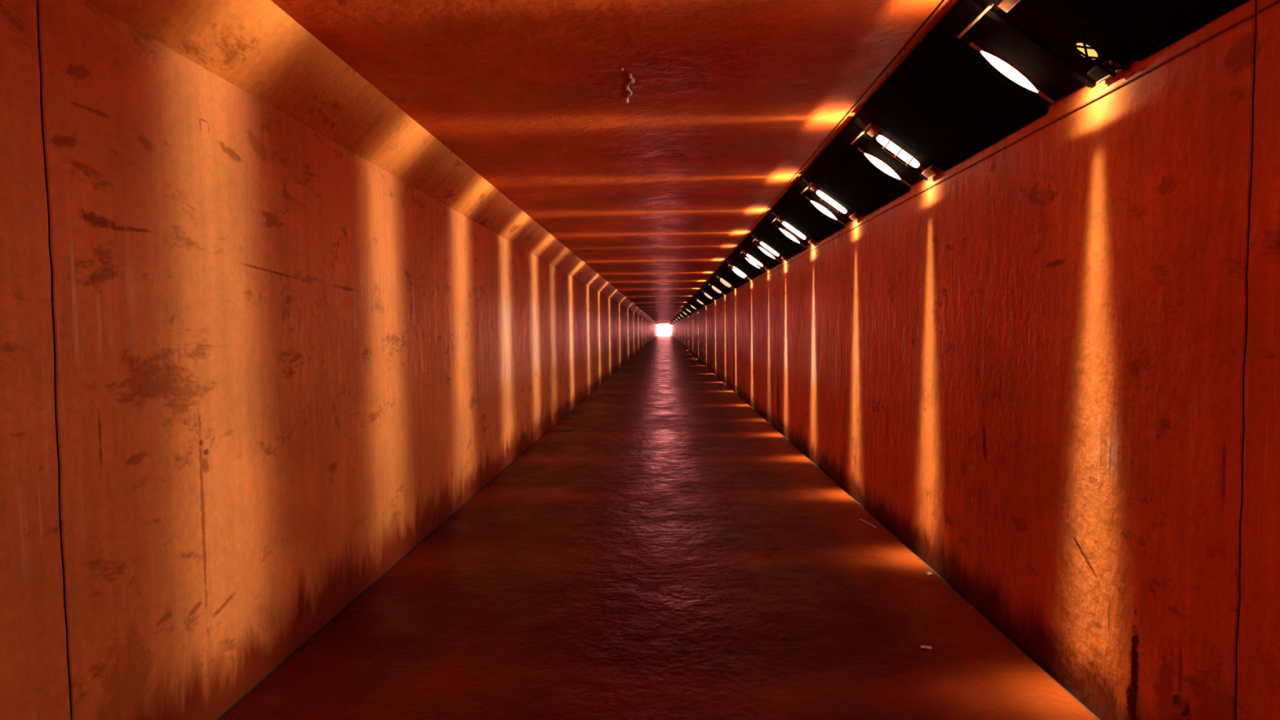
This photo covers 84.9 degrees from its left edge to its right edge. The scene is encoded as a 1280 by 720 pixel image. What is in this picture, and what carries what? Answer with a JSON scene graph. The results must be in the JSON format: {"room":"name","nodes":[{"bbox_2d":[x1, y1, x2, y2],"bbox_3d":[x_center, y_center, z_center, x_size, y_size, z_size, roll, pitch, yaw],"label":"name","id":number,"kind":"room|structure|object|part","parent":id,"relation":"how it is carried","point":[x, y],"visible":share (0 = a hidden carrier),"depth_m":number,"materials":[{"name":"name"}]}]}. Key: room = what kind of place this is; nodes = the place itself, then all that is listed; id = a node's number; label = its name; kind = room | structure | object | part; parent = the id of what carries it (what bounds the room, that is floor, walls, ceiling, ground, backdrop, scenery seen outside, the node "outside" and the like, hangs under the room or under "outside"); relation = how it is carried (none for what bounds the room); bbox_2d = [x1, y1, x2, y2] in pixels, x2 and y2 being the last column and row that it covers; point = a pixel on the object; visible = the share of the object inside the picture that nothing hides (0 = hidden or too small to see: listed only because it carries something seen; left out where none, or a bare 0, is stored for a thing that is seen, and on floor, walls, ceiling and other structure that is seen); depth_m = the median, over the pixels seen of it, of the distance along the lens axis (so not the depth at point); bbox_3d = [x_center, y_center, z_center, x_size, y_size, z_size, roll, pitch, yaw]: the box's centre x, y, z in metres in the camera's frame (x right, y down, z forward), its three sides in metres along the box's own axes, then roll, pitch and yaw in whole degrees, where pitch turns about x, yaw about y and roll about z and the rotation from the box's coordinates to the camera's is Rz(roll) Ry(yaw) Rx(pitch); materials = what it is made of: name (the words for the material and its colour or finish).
{"room":"underground pedestrian tunnel","nodes":[
{"label":"underground pedestrian tunnel","id":0,"kind":"room"},
{"bbox_2d":[0,0,657,719],"bbox_3d":[1.140,-3.696,85.432,0.220,2.825,189.000,-1,3,2],"label":"wall","id":1,"kind":"structure","parent":0,"point":[248,366],"depth_m":2.64,"materials":[{"name":"concrete"}]},
{"bbox_2d":[271,0,959,324],"bbox_3d":[2.892,-5.135,85.308,3.420,0.220,189.000,-1,3,2],"label":"ceiling","id":2,"kind":"structure","parent":0,"point":[730,100],"depth_m":3.75,"materials":[{"name":"concrete"}]},
{"bbox_2d":[84,0,657,324],"bbox_3d":[1.303,-4.938,85.372,0.364,0.367,189.000,-1,3,2],"label":"sloped ceiling edge","id":3,"kind":"structure","parent":2,"relation":"attached to","point":[254,46],"depth_m":3.31,"materials":[{"name":"concrete"}]},
{"bbox_2d":[624,73,635,102],"bbox_3d":[-0.056,-1.407,3.628,0.042,0.036,0.387,-1,3,-4],"label":"lime deposit","id":4,"kind":"object","parent":2,"relation":"attached to","point":[627,86],"visible":1,"depth_m":3.60,"materials":[{"name":"beige stone"}]},
{"bbox_2d":[679,310,688,317],"bbox_3d":[3.120,-3.317,50.635,0.456,0.379,7.940,-1,3,2],"label":"ceiling panel","id":5,"kind":"object","parent":2,"relation":"attached to","point":[681,312],"visible":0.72,"depth_m":50.36,"materials":[{"name":"black paint"}]},
{"bbox_2d":[681,306,691,315],"bbox_3d":[2.851,-2.976,42.897,0.456,0.379,6.440,-1,3,2],"label":"ceiling panel","id":6,"kind":"object","parent":2,"relation":"attached to","point":[683,309],"visible":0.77,"depth_m":42.87,"materials":[{"name":"black paint"}]},
{"bbox_2d":[684,302,697,312],"bbox_3d":[2.620,-2.682,36.258,0.456,0.379,5.740,-1,3,2],"label":"ceiling panel","id":7,"kind":"object","parent":2,"relation":"attached to","point":[687,305],"visible":0.7,"depth_m":36.13,"materials":[{"name":"black paint"}]},
{"bbox_2d":[688,296,705,310],"bbox_3d":[2.401,-2.404,29.968,0.456,0.379,5.740,-1,3,2],"label":"ceiling panel","id":8,"kind":"object","parent":2,"relation":"attached to","point":[693,301],"visible":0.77,"depth_m":29.66,"materials":[{"name":"black paint"}]},
{"bbox_2d":[693,288,714,305],"bbox_3d":[2.207,-2.157,24.377,0.456,0.379,4.340,-1,3,2],"label":"ceiling panel","id":9,"kind":"object","parent":2,"relation":"attached to","point":[700,295],"visible":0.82,"depth_m":24.12,"materials":[{"name":"black paint"}]},
{"bbox_2d":[700,288,715,300],"bbox_3d":[2.131,-2.045,21.930,0.464,0.387,0.558,-1,3,2],"label":"lamp","id":10,"kind":"object","parent":2,"relation":"attached to","point":[704,293],"visible":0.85,"depth_m":21.77,"materials":[{"name":"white glass"}]},
{"bbox_2d":[701,281,724,300],"bbox_3d":[2.061,-1.972,20.183,0.456,0.379,2.940,-1,3,2],"label":"ceiling panel","id":11,"kind":"object","parent":2,"relation":"attached to","point":[706,288],"visible":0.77,"depth_m":20.06,"materials":[{"name":"black paint"}]},
{"bbox_2d":[706,280,724,294],"bbox_3d":[2.009,-1.890,18.436,0.464,0.387,0.558,-1,3,2],"label":"lamp","id":12,"kind":"object","parent":2,"relation":"attached to","point":[714,288],"visible":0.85,"depth_m":18.28,"materials":[{"name":"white glass"}]},
{"bbox_2d":[707,273,733,294],"bbox_3d":[1.953,-1.835,17.088,0.456,0.379,2.140,-1,3,2],"label":"ceiling panel","id":13,"kind":"object","parent":2,"relation":"attached to","point":[714,281],"visible":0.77,"depth_m":17.00,"materials":[{"name":"black paint"}]},
{"bbox_2d":[714,271,735,289],"bbox_3d":[1.916,-1.771,15.740,0.464,0.387,0.558,-1,3,2],"label":"lamp","id":14,"kind":"object","parent":2,"relation":"attached to","point":[722,281],"visible":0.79,"depth_m":15.59,"materials":[{"name":"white glass"}]},
{"bbox_3d":[1.911,-1.730,15.592,0.252,0.195,0.043,-1,3,2],"label":"bulb","id":15,"kind":"part","parent":14,"relation":"part of","materials":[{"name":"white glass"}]},
{"bbox_2d":[715,262,749,288],"bbox_3d":[1.856,-1.712,14.293,0.456,0.379,2.340,-1,3,2],"label":"ceiling panel","id":16,"kind":"object","parent":2,"relation":"attached to","point":[724,271],"visible":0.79,"depth_m":14.16,"materials":[{"name":"black paint"}]},
{"bbox_2d":[724,259,751,280],"bbox_3d":[1.815,-1.643,12.845,0.464,0.387,0.558,-1,3,2],"label":"lamp","id":17,"kind":"object","parent":2,"relation":"attached to","point":[737,271],"visible":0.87,"depth_m":12.72,"materials":[{"name":"beige"}]},
{"bbox_3d":[1.831,-1.604,13.021,0.233,0.174,0.043,-1,3,2],"label":"bulb","id":18,"kind":"part","parent":17,"relation":"part of","materials":[{"name":"beige glass"}]},
{"bbox_3d":[1.810,-1.602,12.697,0.252,0.195,0.043,-1,3,2],"label":"bulb","id":19,"kind":"part","parent":17,"relation":"part of","materials":[{"name":"beige glass"}]},
{"bbox_2d":[727,248,764,279],"bbox_3d":[1.769,-1.601,11.796,0.456,0.379,1.540,-1,3,2],"label":"ceiling panel","id":20,"kind":"object","parent":2,"relation":"attached to","point":[736,259],"visible":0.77,"depth_m":11.72,"materials":[{"name":"black paint"}]},
{"bbox_2d":[736,244,769,271],"bbox_3d":[1.742,-1.550,10.748,0.464,0.387,0.558,-1,3,2],"label":"lamp","id":21,"kind":"object","parent":2,"relation":"attached to","point":[751,260],"visible":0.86,"depth_m":10.64,"materials":[{"name":"beige glass"}]},
{"bbox_3d":[1.758,-1.511,10.925,0.233,0.174,0.043,-1,3,2],"label":"bulb","id":22,"kind":"part","parent":21,"relation":"part of","materials":[{"name":"beige glass"}]},
{"bbox_3d":[1.737,-1.509,10.600,0.252,0.195,0.043,-1,3,2],"label":"bulb","id":23,"kind":"part","parent":21,"relation":"part of","materials":[{"name":"beige glass"}]},
{"bbox_2d":[739,235,781,269],"bbox_3d":[1.707,-1.522,9.999,0.456,0.379,0.940,-1,3,2],"label":"ceiling panel","id":24,"kind":"object","parent":2,"relation":"attached to","point":[747,245],"visible":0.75,"depth_m":9.97,"materials":[{"name":"black paint"}]},
{"bbox_2d":[747,231,786,262],"bbox_3d":[1.690,-1.484,9.250,0.464,0.387,0.558,-1,3,2],"label":"lamp","id":25,"kind":"object","parent":2,"relation":"attached to","point":[766,249],"visible":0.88,"depth_m":9.17,"materials":[{"name":"beige"}]},
{"bbox_3d":[1.706,-1.445,9.427,0.233,0.174,0.043,-1,3,2],"label":"bulb","id":26,"kind":"part","parent":25,"relation":"part of","materials":[{"name":"beige glass"}]},
{"bbox_3d":[1.685,-1.443,9.102,0.252,0.195,0.043,-1,3,2],"label":"bulb","id":27,"kind":"part","parent":25,"relation":"part of","materials":[{"name":"beige glass"}]},
{"bbox_2d":[752,215,806,259],"bbox_3d":[1.651,-1.451,8.392,0.456,0.379,1.160,-1,3,2],"label":"ceiling panel","id":28,"kind":"object","parent":2,"relation":"attached to","point":[766,230],"visible":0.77,"depth_m":8.33,"materials":[{"name":"black paint"}]},
{"bbox_2d":[765,207,816,247],"bbox_3d":[1.630,-1.408,7.533,0.464,0.387,0.558,-1,3,2],"label":"lamp","id":29,"kind":"object","parent":2,"relation":"attached to","point":[787,228],"visible":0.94,"depth_m":7.49,"materials":[{"name":"beige"}]},
{"bbox_3d":[1.646,-1.369,7.710,0.233,0.174,0.043,-1,3,2],"label":"bulb","id":30,"kind":"part","parent":29,"relation":"part of","materials":[{"name":"beige glass"}]},
{"bbox_3d":[1.625,-1.367,7.385,0.252,0.195,0.043,-1,3,2],"label":"bulb","id":31,"kind":"part","parent":29,"relation":"part of","materials":[{"name":"beige glass"}]},
{"bbox_2d":[773,185,844,242],"bbox_3d":[1.592,-1.376,6.705,0.456,0.379,1.100,-1,3,2],"label":"ceiling panel","id":32,"kind":"object","parent":2,"relation":"attached to","point":[793,206],"visible":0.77,"depth_m":6.62,"materials":[{"name":"black paint"}]},
{"bbox_2d":[677,0,946,313],"bbox_3d":[4.046,-5.033,85.272,0.006,0.005,188.900,-1,3,2],"label":"cable","id":33,"kind":"object","parent":2,"relation":"attached to","point":[944,1],"visible":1,"depth_m":3.81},
{"bbox_2d":[793,171,861,225],"bbox_3d":[1.573,-1.335,5.876,0.464,0.387,0.558,-1,3,2],"label":"lamp","id":34,"kind":"object","parent":2,"relation":"attached to","point":[828,204],"visible":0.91,"depth_m":5.85,"materials":[{"name":"beige"}]},
{"bbox_3d":[1.589,-1.296,6.052,0.233,0.174,0.043,-1,3,2],"label":"bulb","id":35,"kind":"part","parent":34,"relation":"part of","materials":[{"name":"beige glass"}]},
{"bbox_3d":[1.568,-1.294,5.728,0.252,0.195,0.043,-1,3,2],"label":"bulb","id":36,"kind":"part","parent":34,"relation":"part of","materials":[{"name":"beige glass"}]},
{"bbox_2d":[805,133,910,217],"bbox_3d":[1.535,-1.304,5.062,0.456,0.379,1.070,-1,3,2],"label":"ceiling panel","id":37,"kind":"object","parent":2,"relation":"attached to","point":[841,170],"visible":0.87,"depth_m":4.96,"materials":[{"name":"black paint"}]},
{"bbox_2d":[840,106,942,186],"bbox_3d":[1.516,-1.263,4.248,0.464,0.387,0.558,-1,3,2],"label":"lamp","id":38,"kind":"object","parent":2,"relation":"attached to","point":[889,153],"visible":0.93,"depth_m":4.21,"materials":[{"name":"beige"}]},
{"bbox_3d":[1.532,-1.224,4.425,0.233,0.174,0.043,-1,3,2],"label":"bulb","id":39,"kind":"part","parent":38,"relation":"part of","materials":[{"name":"beige glass"}]},
{"bbox_3d":[1.511,-1.222,4.100,0.252,0.195,0.043,-1,3,2],"label":"bulb","id":40,"kind":"part","parent":38,"relation":"part of","materials":[{"name":"beige glass"}]},
{"bbox_2d":[899,178,911,186],"bbox_3d":[1.678,-1.121,4.424,0.070,0.057,0.014,-1,3,2],"label":"socket","id":41,"kind":"object","parent":38,"relation":"attached to","point":[908,180],"depth_m":4.42,"materials":[{"name":"red metal"}]},
{"bbox_2d":[918,164,925,171],"bbox_3d":[1.647,-1.126,4.100,0.046,0.041,0.020,-1,3,2],"label":"socket","id":42,"kind":"object","parent":38,"relation":"attached to","point":[923,167],"depth_m":4.09,"materials":[{"name":"red metal"}]},
{"bbox_2d":[863,23,1047,171],"bbox_3d":[1.479,-1.232,3.435,0.456,0.379,1.070,-1,3,2],"label":"ceiling panel","id":43,"kind":"object","parent":2,"relation":"attached to","point":[944,102],"visible":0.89,"depth_m":3.29,"materials":[{"name":"black paint"}]},
{"bbox_2d":[938,0,1136,106],"bbox_3d":[1.460,-1.187,2.621,0.464,0.395,0.558,-1,3,2],"label":"lamp","id":44,"kind":"object","parent":2,"relation":"attached to","point":[1040,46],"visible":0.96,"depth_m":2.60,"materials":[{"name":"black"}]},
{"bbox_2d":[968,41,982,52],"bbox_3d":[1.341,-1.251,2.798,0.050,0.042,0.014,-1,3,2],"label":"socket","id":45,"kind":"object","parent":44,"relation":"attached to","point":[980,43],"depth_m":2.79,"materials":[{"name":"red metal"}]},
{"bbox_3d":[1.475,-1.152,2.797,0.232,0.173,0.036,-1,3,2],"label":"bulb","id":46,"kind":"part","parent":44,"relation":"part of","materials":[{"name":"beige glass"}]},
{"bbox_2d":[1036,90,1054,104],"bbox_3d":[1.621,-1.049,2.797,0.070,0.057,0.014,-1,3,2],"label":"socket","id":47,"kind":"object","parent":44,"relation":"attached to","point":[1051,93],"depth_m":2.79,"materials":[{"name":"red metal"}]},
{"bbox_3d":[1.573,-1.086,2.461,0.074,0.056,0.036,-1,3,2],"label":"bulb","id":48,"kind":"part","parent":44,"relation":"part of","materials":[{"name":"yellow glass"}]},
{"bbox_2d":[1053,0,1248,61],"bbox_3d":[1.421,-1.159,1.792,0.456,0.379,1.100,-1,3,2],"label":"ceiling panel","id":49,"kind":"object","parent":2,"relation":"attached to","point":[1141,28],"visible":1,"depth_m":2.19,"materials":[{"name":"black paint"}]},
{"bbox_2d":[220,334,1097,719],"bbox_3d":[2.933,-2.203,85.436,3.194,0.300,189.000,-1,3,2],"label":"floor","id":50,"kind":"structure","parent":0,"point":[662,551],"depth_m":3.59,"materials":[{"name":"red concrete"}]},
{"bbox_2d":[216,339,652,719],"bbox_3d":[1.297,-2.164,85.494,0.080,0.255,189.000,-1,3,2],"label":"trim","id":51,"kind":"structure","parent":50,"relation":"attached to","point":[291,655],"depth_m":3.75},
{"bbox_2d":[859,518,876,528],"bbox_3d":[1.640,1.175,5.038,0.010,0.012,0.236,-1,3,-10],"label":"straw","id":52,"kind":"object","parent":50,"relation":"on","point":[860,518],"visible":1,"depth_m":5.01,"materials":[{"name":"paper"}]},
{"bbox_2d":[674,337,1100,719],"bbox_3d":[4.562,-2.197,85.379,0.066,0.255,189.000,-1,3,2],"label":"trim","id":53,"kind":"structure","parent":50,"relation":"attached to","point":[1091,713],"depth_m":3.67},
{"bbox_2d":[920,645,932,648],"bbox_3d":[1.262,1.266,3.087,0.045,0.007,0.022,0,3,6],"label":"paper scrap","id":54,"kind":"object","parent":50,"relation":"on","point":[922,646],"visible":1,"depth_m":3.09,"materials":[{"name":"paper"}]},
{"bbox_2d":[670,0,1279,719],"bbox_3d":[4.678,-3.707,85.309,0.220,2.775,189.000,-1,3,2],"label":"wall","id":55,"kind":"structure","parent":0,"point":[1049,370],"depth_m":2.66,"materials":[{"name":"concrete"}]},
{"bbox_2d":[681,0,1279,319],"bbox_3d":[4.553,-4.616,85.273,0.006,0.006,188.900,-1,3,2],"label":"cable","id":56,"kind":"object","parent":55,"relation":"attached to","point":[1277,2],"visible":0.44,"depth_m":2.56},
{"bbox_2d":[1172,691,1190,715],"bbox_3d":[1.686,1.071,2.182,0.014,0.068,0.068,-1,3,2],"label":"pipe stub","id":57,"kind":"object","parent":55,"relation":"attached to","point":[1184,711],"visible":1,"depth_m":2.17,"materials":[{"name":"red metal"}]},
{"label":"outside","id":58,"kind":"structure","parent":0,"visible":0},
{"bbox_2d":[657,332,671,334],"bbox_3d":[8.349,-8.985,239.697,80.000,0.330,119.990,-1,3,2],"label":"ground","id":59,"kind":"structure","parent":58,"point":[659,333],"depth_m":229.07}
]}

